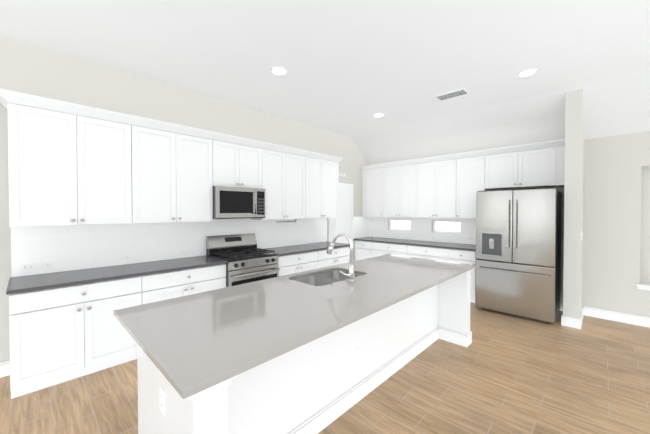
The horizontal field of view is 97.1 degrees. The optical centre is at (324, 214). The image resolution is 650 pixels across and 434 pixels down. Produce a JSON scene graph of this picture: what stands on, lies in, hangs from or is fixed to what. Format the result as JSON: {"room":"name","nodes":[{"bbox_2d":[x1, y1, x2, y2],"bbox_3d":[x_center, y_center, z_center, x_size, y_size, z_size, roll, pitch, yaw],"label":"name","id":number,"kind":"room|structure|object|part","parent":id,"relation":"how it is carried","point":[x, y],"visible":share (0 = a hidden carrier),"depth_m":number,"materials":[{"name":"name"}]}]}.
{"room":"kitchen","nodes":[
{"label":"kitchen","id":0,"kind":"room"},
{"bbox_2d":[0,36,368,362],"bbox_3d":[-2.381,-0.155,3.392,0.150,3.300,10.100,1,1,44],"label":"wall","id":1,"kind":"structure","parent":0,"point":[26,68],"depth_m":3.33,"materials":[{"name":"paint"}]},
{"bbox_2d":[0,360,9,377],"bbox_3d":[-4.336,1.459,1.270,0.015,0.135,3.996,1,1,44],"label":"baseboard","id":2,"kind":"structure","parent":1,"relation":"attached to","point":[4,366],"depth_m":2.67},
{"bbox_2d":[4,93,139,226],"bbox_3d":[-2.501,-0.470,2.919,0.320,1.145,0.959,1,1,44],"label":"upper cabinet","id":3,"kind":"object","parent":1,"relation":"attached to","point":[69,163],"depth_m":2.75,"materials":[{"name":"white wood"}]},
{"bbox_2d":[140,117,219,222],"bbox_3d":[-1.897,-0.480,3.545,0.320,1.145,1.019,1,1,44],"label":"upper cabinet","id":4,"kind":"object","parent":1,"relation":"attached to","point":[180,167],"depth_m":3.44,"materials":[{"name":"white wood"}]},
{"bbox_2d":[11,217,369,276],"bbox_3d":[-0.938,0.302,4.780,0.008,0.512,5.791,1,1,44],"label":"backsplash","id":5,"kind":"structure","parent":1,"relation":"attached to","point":[70,247],"depth_m":3.43,"materials":[{"name":"tile"}]},
{"bbox_2d":[20,261,52,270],"bbox_3d":[-2.824,0.503,2.815,0.008,0.072,0.222,1,1,44],"label":"outlet","id":6,"kind":"object","parent":5,"relation":"attached to","point":[37,265],"depth_m":2.81,"materials":[{"name":"white plastic"}]},
{"bbox_2d":[120,254,131,260],"bbox_3d":[-2.317,0.496,3.340,0.008,0.072,0.115,1,1,44],"label":"outlet","id":7,"kind":"object","parent":5,"relation":"attached to","point":[123,257],"depth_m":3.34,"materials":[{"name":"white plastic"}]},
{"bbox_2d":[220,133,263,188],"bbox_3d":[-1.321,-0.722,4.140,0.320,0.678,0.760,1,1,44],"label":"upper cabinet","id":8,"kind":"object","parent":1,"relation":"attached to","point":[241,161],"depth_m":4.05,"materials":[{"name":"white wood"}]},
{"bbox_2d":[213,186,264,218],"bbox_3d":[-1.267,-0.162,4.096,0.450,0.428,0.752,1,1,44],"label":"microwave","id":9,"kind":"object","parent":8,"relation":"attached to","point":[234,203],"visible":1,"depth_m":3.92,"materials":[{"name":"silver metal"}]},
{"bbox_2d":[251,145,307,220],"bbox_3d":[-0.755,-0.497,4.729,0.320,1.145,0.989,1,1,44],"label":"upper cabinet","id":10,"kind":"object","parent":1,"relation":"attached to","point":[285,170],"depth_m":4.62,"materials":[{"name":"white wood"}]},
{"bbox_2d":[308,153,339,218],"bbox_3d":[-0.172,-0.506,5.334,0.320,1.145,0.930,1,1,44],"label":"upper cabinet","id":11,"kind":"object","parent":1,"relation":"attached to","point":[323,172],"depth_m":5.24,"materials":[{"name":"white wood"}]},
{"bbox_2d":[0,302,649,433],"bbox_3d":[0.912,1.602,0.241,9.300,0.120,10.100,1,1,44],"label":"floor","id":12,"kind":"structure","parent":0,"point":[504,373],"depth_m":2.44,"materials":[{"name":"brown wood"}]},
{"bbox_2d":[8,273,151,398],"bbox_3d":[-2.389,1.061,2.843,0.620,0.883,0.973,1,1,44],"label":"base cabinet","id":13,"kind":"object","parent":12,"relation":"on","point":[57,336],"depth_m":2.54,"materials":[{"name":"white wood"}]},
{"bbox_2d":[6,257,226,294],"bbox_3d":[-2.087,0.599,3.131,0.645,0.030,1.841,1,1,44],"label":"countertop","id":14,"kind":"structure","parent":13,"relation":"on","point":[29,284],"depth_m":2.87,"materials":[{"name":"grey stone"}]},
{"bbox_2d":[152,265,225,301],"bbox_3d":[-1.795,1.052,3.458,0.620,0.883,0.975,1,1,44],"label":"base cabinet","id":15,"kind":"object","parent":12,"relation":"on","point":[184,282],"depth_m":3.25,"materials":[{"name":"white wood"}]},
{"bbox_2d":[206,233,279,286],"bbox_3d":[-1.135,0.893,4.026,0.725,1.185,0.752,1,1,44],"label":"range","id":16,"kind":"object","parent":12,"relation":"on","point":[245,258],"visible":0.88,"depth_m":3.94,"materials":[{"name":"silver metal"}]},
{"bbox_2d":[277,249,323,275],"bbox_3d":[-0.610,1.034,4.686,0.620,0.883,0.913,1,1,44],"label":"base cabinet","id":17,"kind":"object","parent":12,"relation":"on","point":[295,262],"depth_m":4.47,"materials":[{"name":"white wood"}]},
{"bbox_2d":[257,242,343,256],"bbox_3d":[-0.321,0.572,4.961,0.645,0.030,1.721,1,1,44],"label":"countertop","id":18,"kind":"structure","parent":17,"relation":"on","point":[281,251],"depth_m":4.75,"materials":[{"name":"grey stone"}]},
{"bbox_2d":[132,269,471,433],"bbox_3d":[0.200,1.065,2.601,1.143,0.883,3.189,1,1,44],"label":"kitchen island","id":19,"kind":"object","parent":12,"relation":"on","point":[315,351],"depth_m":1.99,"materials":[{"name":"white wood"}]},
{"bbox_2d":[113,254,474,400],"bbox_3d":[0.202,0.608,2.565,1.170,0.030,3.221,1,1,44],"label":"island countertop","id":20,"kind":"structure","parent":19,"relation":"on","point":[198,342],"depth_m":1.72,"materials":[{"name":"grey stone"}]},
{"bbox_2d":[293,269,360,284],"bbox_3d":[0.038,0.729,2.780,0.474,0.242,0.744,1,1,44],"label":"sink","id":21,"kind":"object","parent":20,"relation":"in","point":[330,274],"depth_m":2.92,"materials":[{"name":"silver metal"}]},
{"bbox_2d":[327,233,356,280],"bbox_3d":[0.124,0.379,2.644,0.330,0.426,0.113,1,1,44],"label":"faucet","id":22,"kind":"object","parent":20,"relation":"on","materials":[{"name":"silver metal"}]},
{"bbox_2d":[324,245,349,266],"bbox_3d":[-0.058,1.025,5.258,0.620,0.883,0.915,1,1,44],"label":"base cabinet","id":23,"kind":"object","parent":12,"relation":"on","point":[338,256],"depth_m":5.10,"materials":[{"name":"white wood"}]},
{"bbox_2d":[353,139,564,302],"bbox_3d":[2.155,0.187,5.375,3.623,2.557,0.650,1,1,44],"label":"kitchen cabinets","id":24,"kind":"object","parent":12,"relation":"on","point":[446,186],"visible":0.77,"depth_m":5.24,"materials":[{"name":"white wood"}]},
{"bbox_2d":[353,237,475,250],"bbox_3d":[1.764,0.561,5.760,2.518,0.030,0.645,1,1,44],"label":"countertop","id":25,"kind":"structure","parent":24,"relation":"on","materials":[{"name":"grey stone"}]},
{"bbox_2d":[475,188,561,322],"bbox_3d":[2.960,0.556,4.409,0.970,1.847,0.875,1,1,44],"label":"fridge","id":26,"kind":"object","parent":12,"relation":"on","point":[518,252],"visible":1,"depth_m":4.08,"materials":[{"name":"silver metal"}]},
{"bbox_2d":[0,0,649,136],"bbox_3d":[0.652,-1.679,-0.078,9.000,0.150,9.050,1,1,44],"label":"ceiling","id":27,"kind":"structure","parent":0,"point":[352,67],"depth_m":2.83,"materials":[{"name":"paint"}]},
{"bbox_2d":[270,66,286,74],"bbox_3d":[-0.530,-1.645,3.285,0.213,0.015,0.214,1,1,44],"label":"recessed light","id":28,"kind":"object","parent":27,"relation":"in","point":[277,70],"depth_m":3.26,"materials":[{"name":"white"}]},
{"bbox_2d":[434,88,468,100],"bbox_3d":[1.749,-1.655,3.970,0.400,0.016,0.220,1,1,44],"label":"ceiling vent","id":29,"kind":"object","parent":27,"relation":"in","point":[453,94],"visible":1,"depth_m":3.94,"materials":[{"name":"white metal"}]},
{"bbox_2d":[517,68,537,76],"bbox_3d":[2.342,-1.646,3.330,0.204,0.015,0.222,1,1,44],"label":"recessed light","id":30,"kind":"object","parent":27,"relation":"in","point":[527,72],"depth_m":3.31,"materials":[{"name":"white"}]},
{"bbox_2d":[328,183,475,244],"bbox_3d":[1.516,0.401,5.509,2.530,2.125,1.575,1,1,44],"label":"wall","id":31,"kind":"structure","parent":0,"point":[343,223],"depth_m":6.07,"materials":[{"name":"white paint"}]},
{"bbox_3d":[0.361,0.392,6.091,0.057,2.125,0.810,1,1,44],"label":"pantry door and casing","id":32,"kind":"part","parent":31,"relation":"part of","materials":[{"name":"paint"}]},
{"bbox_2d":[370,217,475,244],"bbox_3d":[1.983,0.299,5.992,2.530,0.482,0.008,1,1,44],"label":"backsplash","id":33,"kind":"structure","parent":31,"relation":"attached to","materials":[{"name":"tile"}]},
{"bbox_2d":[350,69,649,164],"bbox_3d":[4.106,-1.469,3.506,9.000,0.977,0.900,1,1,44],"label":"ceiling","id":34,"kind":"structure","parent":0,"point":[619,105],"depth_m":4.42,"materials":[{"name":"paint"}]},
{"bbox_2d":[380,131,649,316],"bbox_3d":[4.366,0.071,3.799,9.000,2.836,0.150,1,1,44],"label":"wall","id":35,"kind":"structure","parent":0,"point":[616,244],"depth_m":4.00,"materials":[{"name":"paint"}]},
{"bbox_2d":[585,306,649,327],"bbox_3d":[5.666,1.441,2.452,5.170,0.135,0.015,1,1,44],"label":"baseboard","id":36,"kind":"structure","parent":35,"relation":"attached to","point":[633,319],"depth_m":3.98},
{"bbox_2d":[635,283,649,289],"bbox_3d":[4.631,0.972,3.497,1.160,0.063,0.133,1,1,44],"label":"sill","id":37,"kind":"structure","parent":35,"relation":"attached to","point":[642,286],"depth_m":3.82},
{"bbox_2d":[563,89,584,317],"bbox_3d":[3.506,-0.140,4.035,0.170,3.250,0.700,1,1,44],"label":"wall","id":38,"kind":"structure","parent":0,"point":[573,212],"depth_m":3.79,"materials":[{"name":"paint"}]},
{"bbox_2d":[561,313,565,325],"bbox_3d":[3.295,1.419,3.974,0.015,0.135,0.315,1,1,44],"label":"baseboard","id":39,"kind":"structure","parent":38,"relation":"attached to","point":[563,317],"depth_m":3.85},
{"bbox_2d":[578,306,584,328],"bbox_3d":[3.562,1.419,3.981,0.018,0.135,0.695,1,1,44],"label":"baseboard","id":40,"kind":"structure","parent":38,"relation":"attached to","point":[583,308],"depth_m":3.85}
]}

